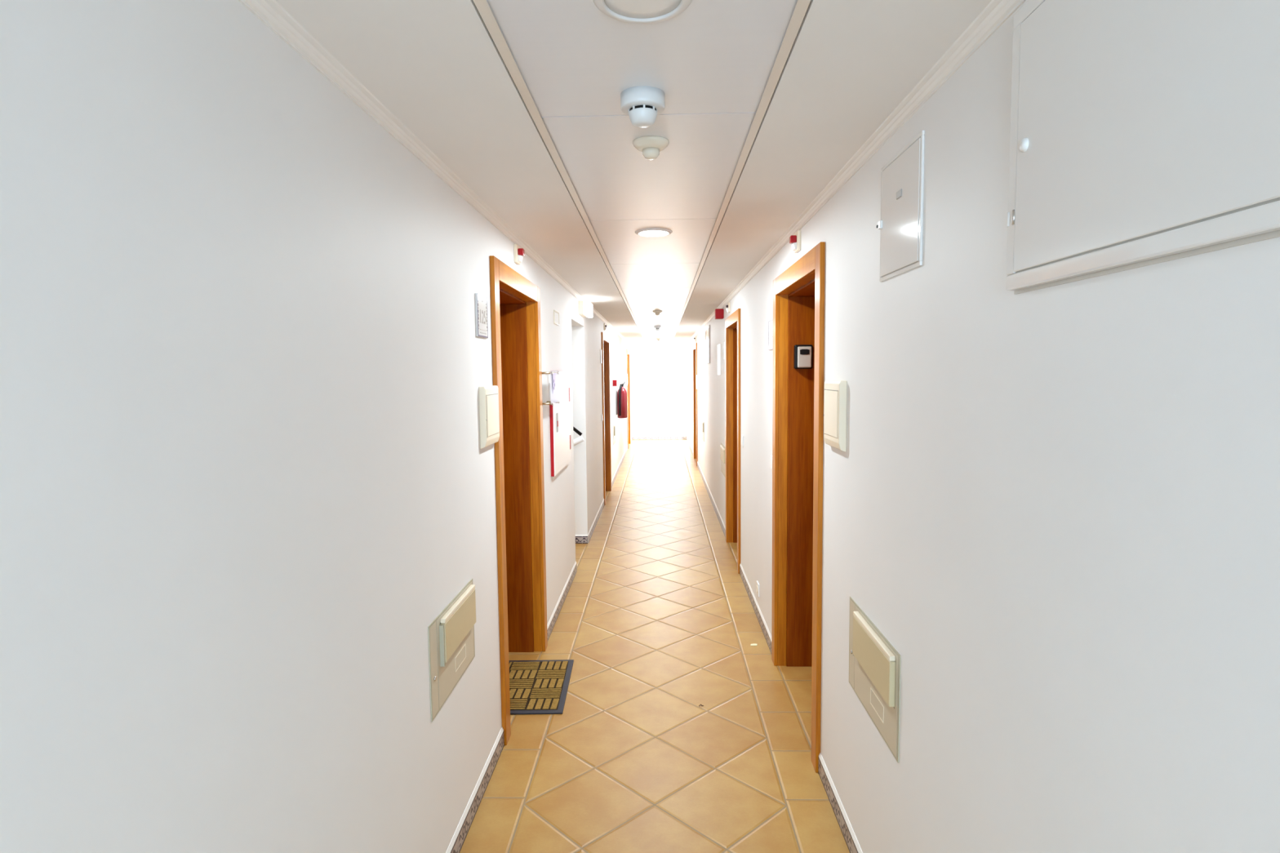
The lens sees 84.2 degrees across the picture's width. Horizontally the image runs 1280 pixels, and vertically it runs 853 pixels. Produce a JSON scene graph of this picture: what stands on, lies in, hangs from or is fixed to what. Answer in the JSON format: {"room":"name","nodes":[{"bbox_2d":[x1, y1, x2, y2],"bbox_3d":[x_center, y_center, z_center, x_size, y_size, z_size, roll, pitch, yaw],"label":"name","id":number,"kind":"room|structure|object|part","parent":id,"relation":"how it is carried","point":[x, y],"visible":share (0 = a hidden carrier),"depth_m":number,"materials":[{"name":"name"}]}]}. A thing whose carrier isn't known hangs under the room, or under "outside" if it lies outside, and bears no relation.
{"room":"apartment building corridor","nodes":[
{"label":"apartment building corridor","id":0,"kind":"room"},
{"bbox_2d":[0,0,631,852],"bbox_3d":[-0.653,-0.075,6.700,0.340,2.260,19.330,0,4,2],"label":"wall","id":1,"kind":"structure","parent":0,"point":[246,475],"depth_m":1.12,"materials":[{"name":"white paint"}]},
{"bbox_2d":[238,0,631,345],"bbox_3d":[-0.478,-1.123,6.614,0.033,0.026,19.330,0,4,2],"label":"crown molding","id":2,"kind":"structure","parent":1,"relation":"attached to","point":[270,12],"depth_m":1.64,"materials":[{"name":"white paint"}]},
{"bbox_2d":[427,578,475,722],"bbox_3d":[-0.594,0.702,2.294,0.020,0.285,0.480,0,4,2],"label":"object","id":3,"kind":"object","parent":1,"relation":"attached to","point":[451,647],"visible":1,"depth_m":2.23,"materials":[{"name":"beige plastic"}]},
{"bbox_3d":[-0.592,0.645,2.326,0.015,0.122,0.352,0,4,2],"label":"raised lid","id":4,"kind":"part","parent":3,"relation":"part of","materials":[{"name":"plastic"}]},
{"bbox_3d":[-0.597,0.771,2.361,0.001,0.047,0.122,0,4,2],"label":"label frame","id":5,"kind":"part","parent":3,"relation":"part of","materials":[{"name":"beige plastic"}]},
{"bbox_2d":[475,293,488,337],"bbox_3d":[-0.598,-0.416,2.678,0.009,0.158,0.155,0,4,2],"label":"sign","id":6,"kind":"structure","parent":1,"relation":"attached to","point":[481,301],"depth_m":2.66,"materials":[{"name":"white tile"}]},
{"bbox_2d":[479,385,499,448],"bbox_3d":[-0.583,-0.040,2.755,0.028,0.234,0.215,0,4,2],"label":"box","id":7,"kind":"object","parent":1,"relation":"attached to","point":[488,395],"visible":1,"depth_m":2.69,"materials":[{"name":"beige plastic"}]},
{"bbox_2d":[489,255,547,745],"bbox_3d":[-0.726,0.290,3.449,0.339,2.030,1.090,0,4,2],"label":"door","id":8,"kind":"structure","parent":1,"relation":"in","point":[515,300],"depth_m":3.88,"materials":[{"name":"orange wood"}]},
{"bbox_2d":[513,244,524,264],"bbox_3d":[-0.567,-0.812,3.340,0.040,0.084,0.082,0,4,2],"label":"indicator light","id":9,"kind":"object","parent":1,"relation":"attached to","point":[519,252],"visible":1,"depth_m":3.32,"materials":[{"name":"beige plastic"}]},
{"bbox_3d":[-0.580,-0.811,3.340,0.014,0.084,0.082,0,4,2],"label":"plate","id":10,"kind":"part","parent":9,"relation":"part of","materials":[{"name":"beige plastic"}]},
{"bbox_2d":[445,435,631,852],"bbox_3d":[-0.468,1.009,6.778,0.008,0.082,19.330,0,4,2],"label":"baseboard","id":11,"kind":"structure","parent":1,"relation":"attached to","point":[456,843],"depth_m":2.73,"materials":[{"name":"ceramic"}]},
{"bbox_2d":[542,371,559,405],"bbox_3d":[-0.521,-0.223,4.089,0.077,0.200,0.285,0,4,2],"label":"notice","id":12,"kind":"object","parent":1,"relation":"attached to","point":[553,375],"visible":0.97,"depth_m":4.04,"materials":[{"name":"white plastic"}]},
{"bbox_2d":[552,373,555,391],"bbox_3d":[-0.490,-0.248,4.061,0.001,0.115,0.110,0,4,2],"label":"print","id":13,"kind":"object","parent":12,"relation":"attached to","point":[553,374],"depth_m":4.04,"materials":[{"name":"white paper"}]},
{"bbox_2d":[553,310,559,325],"bbox_3d":[-0.545,-0.709,4.627,0.006,0.086,0.215,0,4,2],"label":"wall plate","id":14,"kind":"object","parent":1,"relation":"attached to","point":[556,314],"visible":1,"depth_m":4.62,"materials":[{"name":"beige plastic"}]},
{"bbox_2d":[548,371,571,476],"bbox_3d":[-0.524,-0.044,4.732,0.031,0.646,0.803,0,4,2],"label":"cabinet","id":15,"kind":"object","parent":1,"relation":"attached to","point":[559,413],"visible":0.94,"depth_m":4.64,"materials":[{"name":"white metal"}]},
{"bbox_3d":[-0.515,0.264,4.756,0.003,0.025,0.797,0,4,2],"label":"rail","id":16,"kind":"part","parent":15,"relation":"part of","materials":[{"name":"white plastic"}]},
{"bbox_2d":[573,426,584,445],"bbox_3d":[-0.821,-0.036,6.349,0.650,0.824,0.147,0,4,2],"label":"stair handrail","id":17,"kind":"object","parent":1,"relation":"attached to","point":[580,439],"visible":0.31,"depth_m":6.29,"materials":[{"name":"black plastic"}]},
{"bbox_3d":[-0.832,-0.177,6.291,0.634,0.532,0.030,0,4,2],"label":"black rail","id":18,"kind":"part","parent":17,"relation":"part of","materials":[{"name":"black plastic"}]},
{"bbox_3d":[-0.760,0.231,6.320,0.532,0.295,0.052,0,4,2],"label":"white rail","id":19,"kind":"part","parent":17,"relation":"part of","materials":[{"name":"white plastic"}]},
{"bbox_2d":[578,300,592,317],"bbox_3d":[-0.465,-1.008,6.096,0.088,0.117,0.360,0,4,2],"label":"emergency light","id":20,"kind":"object","parent":1,"relation":"attached to","point":[585,307],"visible":1,"depth_m":5.92,"materials":[{"name":"beige plastic"}]},
{"bbox_2d":[583,300,592,317],"bbox_3d":[-0.445,-1.009,6.096,0.048,0.117,0.344,0,4,2],"label":"diffuser","id":21,"kind":"object","parent":20,"relation":"attached to","point":[588,307],"depth_m":5.93,"materials":[{"name":"white plastic"}]},
{"bbox_2d":[600,349,602,363],"bbox_3d":[-0.444,-0.801,8.108,0.009,0.158,0.155,0,4,2],"label":"sign","id":22,"kind":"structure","parent":1,"relation":"attached to","point":[601,353],"depth_m":8.07,"materials":[{"name":"white plastic"}]},
{"bbox_2d":[601,332,611,505],"bbox_3d":[-0.574,-0.124,8.826,0.339,2.030,1.090,0,4,2],"label":"door","id":23,"kind":"structure","parent":1,"relation":"in","point":[605,338],"depth_m":9.25,"materials":[{"name":"orange wood"}]},
{"bbox_2d":[613,423,616,444],"bbox_3d":[-0.365,0.107,10.403,0.020,0.285,0.480,0,4,2],"label":"hatch","id":24,"kind":"object","parent":1,"relation":"attached to","point":[615,424],"visible":1,"depth_m":10.26,"materials":[{"name":"beige plastic"}]},
{"bbox_2d":[612,379,617,386],"bbox_3d":[-0.359,-0.620,10.116,0.060,0.088,0.090,0,4,2],"label":"button","id":25,"kind":"object","parent":1,"relation":"attached to","point":[615,381],"visible":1,"depth_m":10.07,"materials":[{"name":"red plastic"}]},
{"bbox_2d":[615,381,626,417],"bbox_3d":[-0.281,-0.408,10.807,0.170,0.558,0.150,-3,5,-30],"label":"fire extinguisher","id":26,"kind":"object","parent":1,"relation":"attached to","point":[621,394],"visible":1,"depth_m":10.76,"materials":[{"name":"red paint"}]},
{"bbox_2d":[626,349,631,448],"bbox_3d":[-0.400,-0.596,14.966,0.339,2.030,1.090,0,4,2],"label":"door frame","id":27,"kind":"structure","parent":1,"relation":"in","point":[627,350],"depth_m":15.39,"materials":[{"name":"orange wood"}]},
{"bbox_2d":[275,0,991,344],"bbox_3d":[0.147,-1.245,6.587,1.966,0.208,19.730,0,4,2],"label":"ceiling","id":28,"kind":"structure","parent":0,"point":[437,66],"depth_m":1.72,"materials":[{"name":"white paint"}]},
{"bbox_2d":[473,0,647,344],"bbox_3d":[-0.120,-1.149,6.602,0.022,0.019,19.328,0,4,2],"label":"trim","id":29,"kind":"structure","parent":28,"relation":"attached to","point":[483,7],"depth_m":1.69,"materials":[{"name":"white paint"}]},
{"bbox_3d":[0.003,-0.736,1.158,0.568,0.012,1.210,0,4,2],"label":"panel","id":30,"kind":"part","parent":28,"relation":"part of","materials":[{"name":"white paint"}]},
{"bbox_2d":[592,0,692,23],"bbox_3d":[0.005,-0.730,1.210,0.172,0.008,0.172,0,4,2],"label":"recessed light","id":31,"kind":"object","parent":28,"relation":"in","point":[637,11],"visible":1,"depth_m":1.24,"materials":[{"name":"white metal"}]},
{"bbox_2d":[620,85,665,128],"bbox_3d":[0.007,-0.732,1.639,0.102,0.070,0.102,0,4,2],"label":"smoke detector","id":32,"kind":"object","parent":28,"relation":"attached to","point":[642,104],"visible":1,"depth_m":1.61,"materials":[{"name":"white plastic"}]},
{"bbox_3d":[0.037,-0.829,2.369,0.568,0.012,1.210,0,4,2],"label":"panel","id":33,"kind":"part","parent":28,"relation":"part of","materials":[{"name":"white paint"}]},
{"bbox_2d":[632,135,669,159],"bbox_3d":[0.030,-0.769,1.972,0.102,0.047,0.102,0,4,2],"label":"sensor","id":34,"kind":"object","parent":28,"relation":"attached to","point":[651,146],"visible":1,"depth_m":1.95,"materials":[{"name":"beige plastic"}]},
{"bbox_3d":[0.072,-0.922,3.579,0.568,0.012,1.210,0,4,2],"label":"panel","id":35,"kind":"part","parent":28,"relation":"part of","materials":[{"name":"white paint"}]},
{"bbox_2d":[635,228,672,236],"bbox_3d":[0.062,-0.886,3.241,0.172,0.008,0.172,0,4,2],"label":"recessed light","id":36,"kind":"object","parent":28,"relation":"in","point":[645,232],"visible":1,"depth_m":3.22,"materials":[{"name":"white metal"}]},
{"bbox_3d":[0.106,-1.015,4.789,0.568,0.012,1.210,0,4,2],"label":"panel","id":37,"kind":"part","parent":28,"relation":"part of","materials":[{"name":"white paint"}]},
{"bbox_2d":[648,288,664,291],"bbox_3d":[0.128,-1.066,5.553,0.133,0.003,0.133,0,4,2],"label":"recessed light","id":38,"kind":"object","parent":28,"relation":"in","point":[656,290],"visible":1,"depth_m":5.52,"materials":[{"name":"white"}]},
{"bbox_3d":[0.140,-1.108,6.000,0.568,0.012,1.210,0,4,2],"label":"panel","id":39,"kind":"part","parent":28,"relation":"part of","materials":[{"name":"white paint"}]},
{"bbox_2d":[652,310,662,315],"bbox_3d":[0.183,-1.189,7.428,0.102,0.047,0.102,0,4,2],"label":"sensor","id":40,"kind":"object","parent":28,"relation":"attached to","point":[656,312],"visible":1,"depth_m":7.40,"materials":[{"name":"beige plastic"}]},
{"bbox_3d":[0.174,-1.202,7.210,0.568,0.012,1.210,0,4,2],"label":"panel","id":41,"kind":"part","parent":28,"relation":"part of","materials":[{"name":"white paint"}]},
{"bbox_2d":[653,325,661,330],"bbox_3d":[0.242,-1.361,9.822,0.102,0.070,0.102,0,4,2],"label":"smoke detector","id":42,"kind":"object","parent":28,"relation":"attached to","point":[656,327],"visible":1,"depth_m":9.79,"materials":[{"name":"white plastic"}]},
{"bbox_3d":[0.243,-1.388,9.631,0.568,0.012,1.210,0,4,2],"label":"panel","id":43,"kind":"part","parent":28,"relation":"part of","materials":[{"name":"white paint"}]},
{"bbox_3d":[0.209,-1.295,8.421,0.568,0.012,1.210,0,4,2],"label":"panel","id":44,"kind":"part","parent":28,"relation":"part of","materials":[{"name":"white paint"}]},
{"bbox_3d":[0.311,-1.574,12.052,0.568,0.012,1.210,0,4,2],"label":"panel","id":45,"kind":"part","parent":28,"relation":"part of","materials":[{"name":"white paint"}]},
{"bbox_3d":[0.380,-1.760,14.473,0.568,0.012,1.210,0,4,2],"label":"panel","id":46,"kind":"part","parent":28,"relation":"part of","materials":[{"name":"white paint"}]},
{"bbox_3d":[0.345,-1.667,13.262,0.568,0.012,1.210,0,4,2],"label":"panel","id":47,"kind":"part","parent":28,"relation":"part of","materials":[{"name":"white paint"}]},
{"bbox_3d":[0.277,-1.481,10.842,0.568,0.012,1.210,0,4,2],"label":"panel","id":48,"kind":"part","parent":28,"relation":"part of","materials":[{"name":"white paint"}]},
{"bbox_3d":[0.413,-1.851,15.653,0.568,0.012,1.149,0,4,2],"label":"panel","id":49,"kind":"part","parent":28,"relation":"part of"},
{"bbox_2d":[670,0,810,344],"bbox_3d":[0.434,-1.154,6.586,0.022,0.019,19.328,0,4,2],"label":"trim","id":50,"kind":"structure","parent":28,"relation":"attached to","point":[802,6],"depth_m":1.71,"materials":[{"name":"beige metal"}]},
{"bbox_2d":[459,439,849,852],"bbox_3d":[0.201,1.095,6.615,5.200,0.080,20.230,0,4,2],"label":"floor","id":51,"kind":"structure","parent":0,"point":[657,620],"depth_m":3.21,"materials":[{"name":"tile"}]},
{"bbox_2d":[508,659,573,715],"bbox_3d":[-0.572,1.292,3.545,0.430,0.014,0.600,-1,4,0],"label":"doormat","id":52,"kind":"object","parent":51,"relation":"on","point":[535,686],"visible":0.59,"depth_m":3.52,"materials":[{"name":"beige fabric"}]},
{"bbox_2d":[630,343,687,435],"bbox_3d":[0.434,-0.831,16.409,1.966,2.260,0.200,0,4,2],"label":"window","id":53,"kind":"structure","parent":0,"point":[658,371],"depth_m":16.31,"materials":[{"name":"white glass"}]},
{"bbox_2d":[631,435,686,439],"bbox_3d":[0.443,0.263,16.389,1.268,0.082,0.008,0,4,2],"label":"baseboard","id":54,"kind":"structure","parent":53,"relation":"attached to","point":[633,437],"depth_m":16.39,"materials":[{"name":"ceramic"}]},
{"bbox_2d":[800,349,809,354],"bbox_3d":[0.831,-0.376,3.573,0.048,0.028,0.002,0,4,2],"label":"shutter","id":55,"kind":"object","parent":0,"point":[802,351],"depth_m":3.57,"materials":[{"name":"black plastic"}]},
{"bbox_2d":[686,0,1279,852],"bbox_3d":[0.972,-0.089,6.653,0.340,2.260,19.330,0,4,2],"label":"wall","id":56,"kind":"structure","parent":0,"point":[1058,507],"depth_m":1.18,"materials":[{"name":"white paint"}]},
{"bbox_2d":[693,342,697,466],"bbox_3d":[1.110,-0.399,12.179,0.339,2.030,1.090,0,4,2],"label":"door","id":57,"kind":"structure","parent":56,"relation":"in","point":[695,346],"depth_m":12.62,"materials":[{"name":"orange wood"}]},
{"bbox_2d":[695,374,697,389],"bbox_3d":[0.921,-0.714,11.438,0.028,0.234,0.215,0,4,2],"label":"box","id":58,"kind":"object","parent":56,"relation":"attached to","point":[696,377],"visible":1,"depth_m":11.33,"materials":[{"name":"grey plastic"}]},
{"bbox_2d":[701,419,704,441],"bbox_3d":[0.893,0.055,10.113,0.020,0.285,0.480,0,4,2],"label":"hatch","id":59,"kind":"object","parent":56,"relation":"attached to","point":[702,420],"visible":1,"depth_m":9.97,"materials":[{"name":"beige"}]},
{"bbox_3d":[0.890,0.005,10.073,0.015,0.122,0.352,0,4,2],"label":"raised lid","id":60,"kind":"part","parent":59,"relation":"part of","materials":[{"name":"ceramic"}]},
{"bbox_2d":[703,330,706,354],"bbox_3d":[0.867,-1.121,9.501,0.017,0.305,0.302,0,4,2],"label":"sign","id":61,"kind":"object","parent":56,"relation":"attached to","point":[704,332],"visible":0.94,"depth_m":9.46,"materials":[{"name":"white plastic"}]},
{"bbox_3d":[0.870,-1.121,9.501,0.004,0.281,0.278,0,4,2],"label":"panel door","id":62,"kind":"part","parent":61,"relation":"part of","materials":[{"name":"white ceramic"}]},
{"bbox_2d":[705,324,710,364],"bbox_3d":[0.844,-1.016,8.828,0.026,0.461,0.567,0,4,2],"label":"electrical panel","id":63,"kind":"object","parent":56,"relation":"attached to","point":[708,328],"visible":1,"depth_m":8.65,"materials":[{"name":"white metal"}]},
{"bbox_3d":[0.840,-1.019,8.828,0.004,0.399,0.531,0,4,2],"label":"panel door","id":64,"kind":"part","parent":63,"relation":"part of","materials":[{"name":"white metal"}]},
{"bbox_2d":[717,343,720,374],"bbox_3d":[0.811,-0.685,7.249,0.006,0.310,0.340,0,4,2],"label":"notice board","id":65,"kind":"object","parent":56,"relation":"attached to","point":[718,345],"visible":1,"depth_m":7.18,"materials":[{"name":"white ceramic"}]},
{"bbox_2d":[715,308,724,319],"bbox_3d":[0.757,-1.075,6.769,0.078,0.092,0.100,0,4,2],"label":"fire alarm","id":66,"kind":"object","parent":56,"relation":"attached to","point":[719,313],"visible":1,"depth_m":6.72,"materials":[{"name":"red plastic"}]},
{"bbox_2d":[720,442,725,477],"bbox_3d":[0.802,0.324,6.885,0.020,0.285,0.480,0,4,2],"label":"hatch","id":67,"kind":"object","parent":56,"relation":"attached to","point":[722,446],"visible":0.91,"depth_m":6.83,"materials":[{"name":"beige plastic"}]},
{"bbox_3d":[0.799,0.273,6.845,0.015,0.122,0.352,0,4,2],"label":"raised lid","id":68,"kind":"part","parent":67,"relation":"part of","materials":[{"name":"plastic"}]},
{"bbox_3d":[0.809,0.326,6.857,0.003,0.272,0.400,0,4,2],"label":"hatch door","id":69,"kind":"part","parent":67,"relation":"part of","materials":[{"name":"beige plastic"}]},
{"bbox_2d":[725,302,730,312],"bbox_3d":[0.761,-1.032,6.140,0.035,0.084,0.082,0,4,2],"label":"indicator light","id":70,"kind":"object","parent":56,"relation":"attached to","point":[728,307],"visible":1,"depth_m":6.11,"materials":[{"name":"beige plastic"}]},
{"bbox_3d":[0.772,-1.032,6.140,0.014,0.084,0.082,0,4,2],"label":"plate","id":71,"kind":"part","parent":70,"relation":"part of","materials":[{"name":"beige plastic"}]},
{"bbox_2d":[724,308,740,573],"bbox_3d":[0.934,0.082,5.930,0.339,2.030,1.090,0,4,2],"label":"door","id":72,"kind":"structure","parent":56,"relation":"in","point":[732,322],"depth_m":6.37,"materials":[{"name":"orange wood"}]},
{"bbox_2d":[740,435,743,446],"bbox_3d":[0.755,0.106,5.239,0.014,0.082,0.082,0,4,2],"label":"light switch","id":73,"kind":"object","parent":56,"relation":"attached to","point":[742,436],"visible":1,"depth_m":5.20,"materials":[{"name":"white plastic"}]},
{"bbox_2d":[755,580,759,597],"bbox_3d":[0.742,1.023,4.463,0.012,0.082,0.082,0,4,2],"label":"wall socket","id":74,"kind":"object","parent":56,"relation":"attached to","point":[757,583],"visible":1,"depth_m":4.44,"materials":[{"name":"white plastic"}]},
{"bbox_2d":[768,319,773,350],"bbox_3d":[0.712,-0.496,3.840,0.009,0.158,0.155,0,4,2],"label":"sign","id":75,"kind":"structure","parent":56,"relation":"attached to","point":[770,322],"depth_m":3.83,"materials":[{"name":"white plastic"}]},
{"bbox_2d":[769,455,772,471],"bbox_3d":[0.716,0.200,3.843,0.014,0.082,0.082,0,4,2],"label":"light switch","id":76,"kind":"object","parent":56,"relation":"attached to","point":[771,462],"visible":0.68,"depth_m":3.84,"materials":[{"name":"white plastic"}]},
{"bbox_2d":[686,435,862,852],"bbox_3d":[0.809,0.998,6.741,0.008,0.082,19.330,0,4,2],"label":"baseboard","id":77,"kind":"structure","parent":56,"relation":"attached to","point":[850,837],"depth_m":2.64,"materials":[{"name":"ceramic"}]},
{"bbox_2d":[789,230,800,253],"bbox_3d":[0.672,-0.803,3.080,0.040,0.084,0.082,0,4,2],"label":"indicator light","id":78,"kind":"object","parent":56,"relation":"attached to","point":[795,240],"visible":1,"depth_m":3.06,"materials":[{"name":"beige plastic"}]},
{"bbox_3d":[0.685,-0.803,3.079,0.014,0.084,0.082,0,4,2],"label":"plate","id":79,"kind":"part","parent":78,"relation":"part of","materials":[{"name":"beige plastic"}]},
{"bbox_2d":[771,241,825,773],"bbox_3d":[0.857,0.291,3.214,0.339,2.030,1.090,0,4,2],"label":"door","id":80,"kind":"structure","parent":56,"relation":"in","point":[798,291],"depth_m":3.64,"materials":[{"name":"orange wood"}]},
{"bbox_2d":[793,344,813,368],"bbox_3d":[0.830,-0.354,3.595,0.092,0.122,0.042,0,4,2],"label":"box","id":81,"kind":"object","parent":80,"relation":"attached to","point":[803,353],"visible":1,"depth_m":3.58,"materials":[{"name":"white plastic"}]},
{"bbox_2d":[823,380,846,452],"bbox_3d":[0.666,-0.041,2.426,0.028,0.234,0.215,0,4,2],"label":"box","id":82,"kind":"object","parent":56,"relation":"attached to","point":[835,391],"visible":1,"depth_m":2.36,"materials":[{"name":"beige plastic"}]},
{"bbox_2d":[684,0,1026,345],"bbox_3d":[0.774,-1.133,6.578,0.033,0.026,19.330,0,4,2],"label":"crown molding","id":83,"kind":"structure","parent":56,"relation":"attached to","point":[997,12],"depth_m":1.68,"materials":[{"name":"white paint"}]},
{"bbox_2d":[848,596,901,763],"bbox_3d":[0.666,0.710,2.061,0.020,0.285,0.480,0,4,2],"label":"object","id":84,"kind":"object","parent":56,"relation":"attached to","point":[874,664],"visible":1,"depth_m":1.99,"materials":[{"name":"beige plastic"}]},
{"bbox_3d":[0.662,0.659,2.021,0.015,0.122,0.352,0,4,2],"label":"raised lid","id":85,"kind":"part","parent":84,"relation":"part of","materials":[{"name":"plastic"}]},
{"bbox_3d":[0.670,0.788,2.005,0.001,0.047,0.122,0,4,2],"label":"label frame","id":86,"kind":"part","parent":84,"relation":"part of","materials":[{"name":"beige plastic"}]},
{"bbox_2d":[875,129,924,281],"bbox_3d":[0.648,-0.537,1.780,0.017,0.305,0.302,0,4,2],"label":"electrical panel","id":87,"kind":"object","parent":56,"relation":"attached to","point":[902,178],"visible":1,"depth_m":1.75,"materials":[{"name":"white metal"}]},
{"bbox_3d":[0.648,-0.581,1.771,0.003,0.018,0.036,0,4,2],"label":"lock plate","id":88,"kind":"part","parent":87,"relation":"part of","materials":[{"name":"grey plastic"}]},
{"bbox_2d":[1006,0,1279,294],"bbox_3d":[0.615,-0.421,0.739,0.026,0.461,0.915,0,4,2],"label":"electrical panel","id":89,"kind":"object","parent":56,"relation":"attached to","point":[1143,131],"visible":1,"depth_m":0.87,"materials":[{"name":"white metal"}]},
{"bbox_3d":[0.618,-0.453,1.140,0.011,0.022,0.022,0,4,2],"label":"knob","id":90,"kind":"part","parent":89,"relation":"part of","materials":[{"name":"white plastic"}]},
{"bbox_3d":[-1.650,-0.196,5.540,1.584,2.700,2.180,0,4,2],"label":"wall","id":91,"kind":"structure","parent":0,"visible":0},
{"bbox_2d":[575,534,587,543],"bbox_3d":[-1.366,1.039,6.516,1.774,0.082,0.008,0,4,2],"label":"baseboard","id":92,"kind":"structure","parent":91,"relation":"attached to","point":[580,539],"depth_m":6.49,"materials":[{"name":"ceramic"}]}
]}

